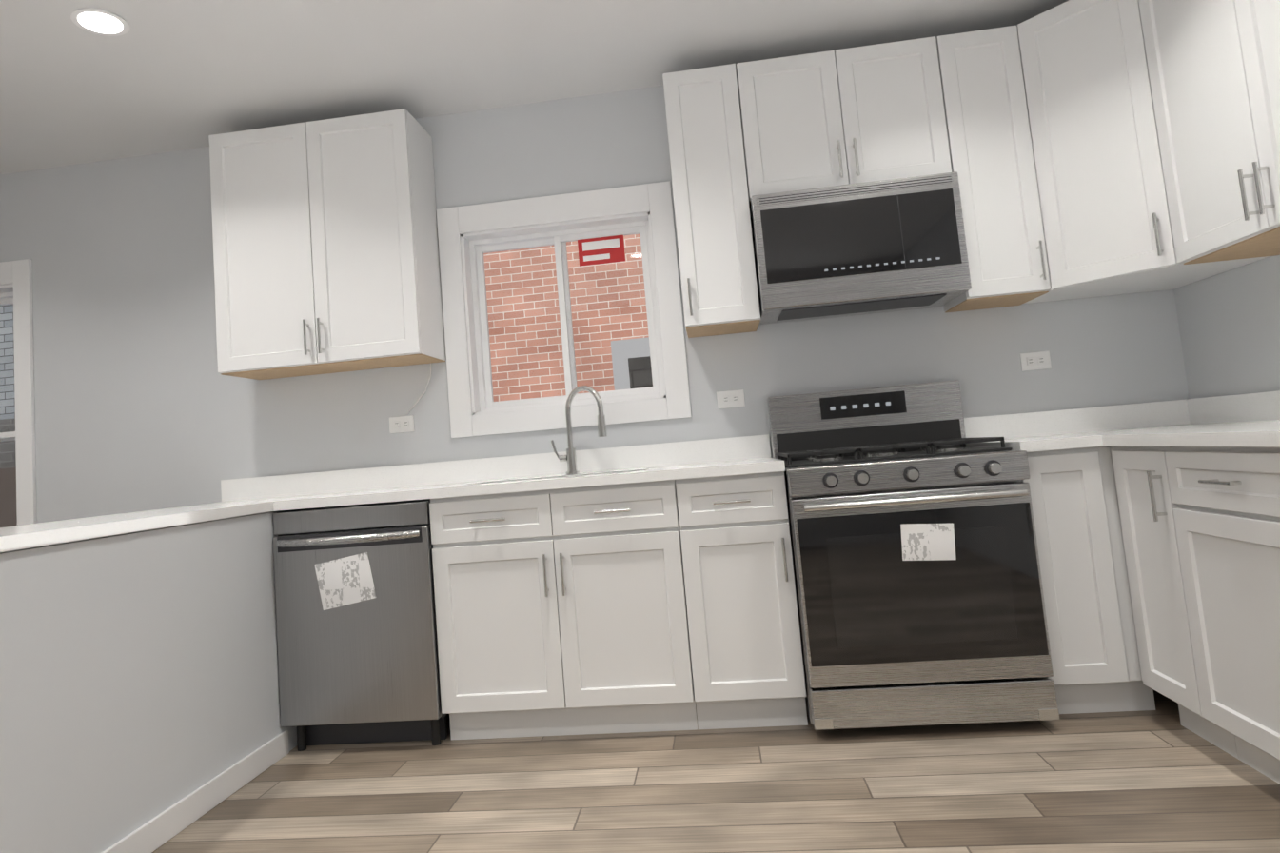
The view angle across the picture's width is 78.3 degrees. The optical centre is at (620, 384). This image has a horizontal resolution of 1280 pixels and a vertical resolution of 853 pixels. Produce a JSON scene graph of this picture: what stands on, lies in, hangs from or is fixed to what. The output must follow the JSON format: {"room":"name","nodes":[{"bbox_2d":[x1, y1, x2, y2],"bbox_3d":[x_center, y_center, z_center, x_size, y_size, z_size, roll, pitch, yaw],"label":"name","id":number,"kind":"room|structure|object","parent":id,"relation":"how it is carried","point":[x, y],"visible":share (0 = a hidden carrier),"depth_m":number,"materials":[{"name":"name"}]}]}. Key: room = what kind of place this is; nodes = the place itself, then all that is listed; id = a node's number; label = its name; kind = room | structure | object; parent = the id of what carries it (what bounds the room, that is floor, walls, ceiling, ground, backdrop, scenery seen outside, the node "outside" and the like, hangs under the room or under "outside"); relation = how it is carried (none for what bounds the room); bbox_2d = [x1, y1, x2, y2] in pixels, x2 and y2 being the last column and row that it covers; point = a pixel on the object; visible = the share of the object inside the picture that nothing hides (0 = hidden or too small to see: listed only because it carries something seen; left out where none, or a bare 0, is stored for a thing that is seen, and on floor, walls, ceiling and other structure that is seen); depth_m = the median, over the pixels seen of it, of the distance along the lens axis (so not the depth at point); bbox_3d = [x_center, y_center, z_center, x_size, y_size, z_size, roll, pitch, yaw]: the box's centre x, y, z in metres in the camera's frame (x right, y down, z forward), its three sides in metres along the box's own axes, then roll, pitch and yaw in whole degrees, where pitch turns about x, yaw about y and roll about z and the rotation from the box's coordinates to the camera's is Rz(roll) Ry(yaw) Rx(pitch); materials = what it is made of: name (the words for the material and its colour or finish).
{"room":"kitchen","nodes":[
{"label":"kitchen","id":0,"kind":"room"},
{"bbox_2d":[0,0,1068,174],"bbox_3d":[-1.532,-1.490,1.004,7.160,0.100,5.820,-5,-5,6],"label":"ceiling","id":1,"kind":"structure","parent":0,"point":[160,76],"depth_m":3.16,"materials":[{"name":"white paint"}]},
{"bbox_2d":[70,7,129,36],"bbox_3d":[-1.811,-1.263,2.737,0.172,0.010,0.172,-5,-5,6],"label":"recessed light","id":2,"kind":"object","parent":1,"relation":"in","point":[100,21],"visible":1,"depth_m":2.73,"materials":[{"name":"white plastic"}]},
{"bbox_2d":[0,85,1189,523],"bbox_3d":[-1.084,0.088,3.694,7.160,2.650,0.150,-5,-5,6],"label":"wall","id":3,"kind":"structure","parent":0,"point":[141,403],"depth_m":3.65,"materials":[{"name":"grey paint"}]},
{"bbox_2d":[0,258,36,526],"bbox_3d":[-3.269,0.267,3.932,0.870,1.695,0.168,-5,-5,6],"label":"double-hung window","id":4,"kind":"structure","parent":3,"relation":"in","point":[6,298],"depth_m":3.83,"materials":[{"name":"white plastic"}]},
{"bbox_2d":[208,108,446,379],"bbox_3d":[-1.313,-0.606,3.514,0.906,1.065,0.358,-5,-5,6],"label":"upper cabinet","id":5,"kind":"object","parent":3,"relation":"attached to","point":[325,248],"visible":1,"depth_m":3.38,"materials":[{"name":"white wood"}]},
{"bbox_2d":[406,362,431,413],"bbox_3d":[-0.924,0.018,3.594,0.135,0.226,0.009,-5,-5,6],"label":"cord","id":6,"kind":"object","parent":5,"relation":"hanging from","point":[423,392],"visible":1,"depth_m":3.59,"materials":[{"name":"white plastic"}]},
{"bbox_2d":[389,414,414,433],"bbox_3d":[-1.003,0.181,3.597,0.118,0.074,0.008,-5,-5,6],"label":"electrical outlet","id":7,"kind":"object","parent":3,"relation":"attached to","point":[401,423],"visible":1,"depth_m":3.60,"materials":[{"name":"white plastic"}]},
{"bbox_2d":[436,180,691,437],"bbox_3d":[-0.263,-0.330,3.619,1.087,1.061,0.168,-5,-5,6],"label":"sliding window","id":8,"kind":"structure","parent":3,"relation":"in","point":[599,245],"depth_m":3.59,"materials":[{"name":"white plastic"}]},
{"bbox_2d":[662,63,760,337],"bbox_3d":[0.381,-0.762,3.324,0.302,1.065,0.358,-5,-5,6],"label":"upper cabinet","id":9,"kind":"object","parent":3,"relation":"attached to","point":[714,229],"visible":1,"depth_m":3.19,"materials":[{"name":"white wood"}]},
{"bbox_2d":[716,389,745,408],"bbox_3d":[0.480,0.062,3.429,0.118,0.074,0.008,-5,-5,6],"label":"electrical outlet","id":10,"kind":"object","parent":3,"relation":"attached to","point":[731,399],"visible":1,"depth_m":3.43,"materials":[{"name":"white plastic"}]},
{"bbox_2d":[735,36,951,205],"bbox_3d":[0.903,-1.054,3.283,0.788,0.578,0.358,-5,-5,6],"label":"upper cabinet","id":11,"kind":"object","parent":3,"relation":"attached to","point":[851,115],"visible":0.9,"depth_m":3.15,"materials":[{"name":"white wood"}]},
{"bbox_2d":[749,171,971,324],"bbox_3d":[0.943,-0.538,3.220,0.782,0.461,0.396,-5,-5,6],"label":"over-the-range microwave","id":12,"kind":"object","parent":11,"relation":"attached to","point":[877,246],"visible":0.94,"depth_m":3.03,"materials":[{"name":"silver metal"}]},
{"bbox_2d":[935,25,1050,313],"bbox_3d":[1.467,-0.863,3.201,0.305,1.065,0.358,-5,-5,6],"label":"upper cabinet","id":13,"kind":"object","parent":3,"relation":"attached to","point":[987,125],"visible":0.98,"depth_m":3.07,"materials":[{"name":"white wood"}]},
{"bbox_2d":[1020,351,1051,371],"bbox_3d":[1.738,-0.101,3.291,0.118,0.074,0.008,-5,-5,6],"label":"electrical outlet","id":14,"kind":"object","parent":3,"relation":"attached to","point":[1033,361],"visible":1,"depth_m":3.29,"materials":[{"name":"white plastic"}]},
{"bbox_2d":[1016,0,1270,303],"bbox_3d":[1.903,-0.917,3.023,0.609,1.060,0.616,-5,-5,6],"label":"upper cabinet","id":15,"kind":"object","parent":3,"relation":"attached to","point":[1104,208],"visible":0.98,"depth_m":2.89,"materials":[{"name":"white wood"}]},
{"bbox_2d":[152,689,1279,852],"bbox_3d":[-1.306,1.241,0.770,7.160,0.100,5.820,-5,-5,6],"label":"floor","id":16,"kind":"structure","parent":0,"point":[1160,778],"depth_m":2.27,"materials":[{"name":"brown wood"}]},
{"bbox_2d":[0,509,297,852],"bbox_3d":[-1.617,0.922,2.582,0.580,0.893,2.047,-5,-5,6],"label":"wall","id":17,"kind":"structure","parent":16,"relation":"on","point":[139,679],"depth_m":2.19,"materials":[{"name":"paint"}]},
{"bbox_2d":[0,496,274,551],"bbox_3d":[-1.703,0.432,2.287,0.625,0.036,1.410,-5,-5,6],"label":"countertop","id":18,"kind":"structure","parent":17,"relation":"on","point":[32,535],"depth_m":2.34,"materials":[{"name":"white stone"}]},
{"bbox_2d":[101,729,289,852],"bbox_3d":[-1.620,1.300,2.240,0.604,0.085,1.450,-5,-5,6],"label":"baseboard","id":19,"kind":"structure","parent":17,"relation":"attached to","point":[157,831],"depth_m":2.43,"materials":[{"name":"white wood"}]},
{"bbox_2d":[273,498,447,750],"bbox_3d":[-0.948,0.918,3.168,0.603,0.890,0.695,-5,-5,6],"label":"dishwasher","id":20,"kind":"object","parent":16,"relation":"on","point":[358,654],"visible":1,"depth_m":2.89,"materials":[{"name":"grey metal"}]},
{"bbox_2d":[429,479,697,739],"bbox_3d":[-0.189,0.848,3.116,0.916,0.895,0.664,-5,-5,6],"label":"base cabinet","id":21,"kind":"object","parent":16,"relation":"on","point":[561,611],"visible":0.96,"depth_m":2.84,"materials":[{"name":"white wood"}]},
{"bbox_2d":[220,433,785,511],"bbox_3d":[-0.643,0.373,3.214,2.527,0.136,0.647,-5,-5,6],"label":"countertop","id":22,"kind":"structure","parent":21,"relation":"on","point":[745,454],"depth_m":3.43,"materials":[{"name":"white stone"}]},
{"bbox_2d":[551,385,607,473],"bbox_3d":[-0.180,0.189,3.322,0.255,0.370,0.148,-5,-5,6],"label":"gooseneck faucet","id":23,"kind":"object","parent":22,"relation":"on","point":[570,457],"visible":1,"depth_m":3.34,"materials":[{"name":"silver metal"}]},
{"bbox_2d":[675,471,807,728],"bbox_3d":[0.457,0.788,3.043,0.386,0.895,0.664,-5,-5,6],"label":"base cabinet","id":24,"kind":"object","parent":16,"relation":"on","point":[744,635],"visible":0.98,"depth_m":2.77,"materials":[{"name":"white wood"}]},
{"bbox_2d":[767,379,1059,729],"bbox_3d":[1.019,0.583,2.925,0.778,1.190,0.752,-5,-5,6],"label":"gas range","id":25,"kind":"object","parent":16,"relation":"on","point":[917,580],"visible":1,"depth_m":2.61,"materials":[{"name":"silver metal"}]},
{"bbox_2d":[1020,446,1155,713],"bbox_3d":[1.883,0.658,2.902,0.911,0.895,0.626,-5,-5,6],"label":"base cabinet","id":26,"kind":"object","parent":16,"relation":"on","point":[1095,662],"visible":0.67,"depth_m":2.64,"materials":[{"name":"white wood"}]},
{"bbox_2d":[964,407,1096,452],"bbox_3d":[1.513,0.174,2.972,0.255,0.136,0.647,-5,-5,6],"label":"countertop","id":27,"kind":"structure","parent":26,"relation":"on","point":[1064,428],"depth_m":3.24,"materials":[{"name":"white stone"}]},
{"bbox_2d":[1092,390,1279,446],"bbox_3d":[1.912,0.099,2.482,0.657,0.136,1.532,-5,-5,6],"label":"countertop","id":28,"kind":"structure","parent":26,"relation":"on","point":[1247,420],"depth_m":2.81,"materials":[{"name":"white stone"}]},
{"bbox_2d":[1110,446,1238,758],"bbox_3d":[1.948,0.612,2.421,0.666,0.895,0.352,-5,-5,6],"label":"base cabinet","id":29,"kind":"object","parent":16,"relation":"on","point":[1146,505],"visible":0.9,"depth_m":2.43,"materials":[{"name":"white wood"}]},
{"bbox_2d":[1164,446,1279,784],"bbox_3d":[1.894,0.577,1.964,0.666,0.895,0.566,-5,-5,6],"label":"base cabinet","id":30,"kind":"object","parent":16,"relation":"on","point":[1227,514],"visible":1,"depth_m":2.07,"materials":[{"name":"white wood"}]},
{"bbox_2d":[1173,254,1279,398],"bbox_3d":[2.050,-0.445,0.497,0.150,2.650,5.520,-5,-5,6],"label":"wall","id":31,"kind":"structure","parent":0,"point":[1229,322],"depth_m":2.91,"materials":[{"name":"grey paint"}]},
{"bbox_2d":[1138,0,1279,264],"bbox_3d":[1.938,-0.982,2.262,0.358,1.065,0.908,-5,-5,6],"label":"upper cabinet","id":32,"kind":"object","parent":31,"relation":"attached to","point":[1213,67],"visible":1,"depth_m":2.43,"materials":[{"name":"white wood"}]},
{"label":"outside","id":33,"kind":"structure","parent":0,"visible":0},
{"bbox_2d":[483,234,652,401],"bbox_3d":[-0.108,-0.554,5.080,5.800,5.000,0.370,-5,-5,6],"label":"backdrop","id":34,"kind":"structure","parent":33,"point":[626,304],"depth_m":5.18,"materials":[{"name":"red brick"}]},
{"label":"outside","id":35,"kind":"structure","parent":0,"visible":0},
{"bbox_2d":[0,304,17,527],"bbox_3d":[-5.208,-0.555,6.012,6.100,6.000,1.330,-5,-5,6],"label":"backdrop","id":36,"kind":"structure","parent":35,"point":[11,479],"depth_m":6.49,"materials":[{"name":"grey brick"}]}
]}

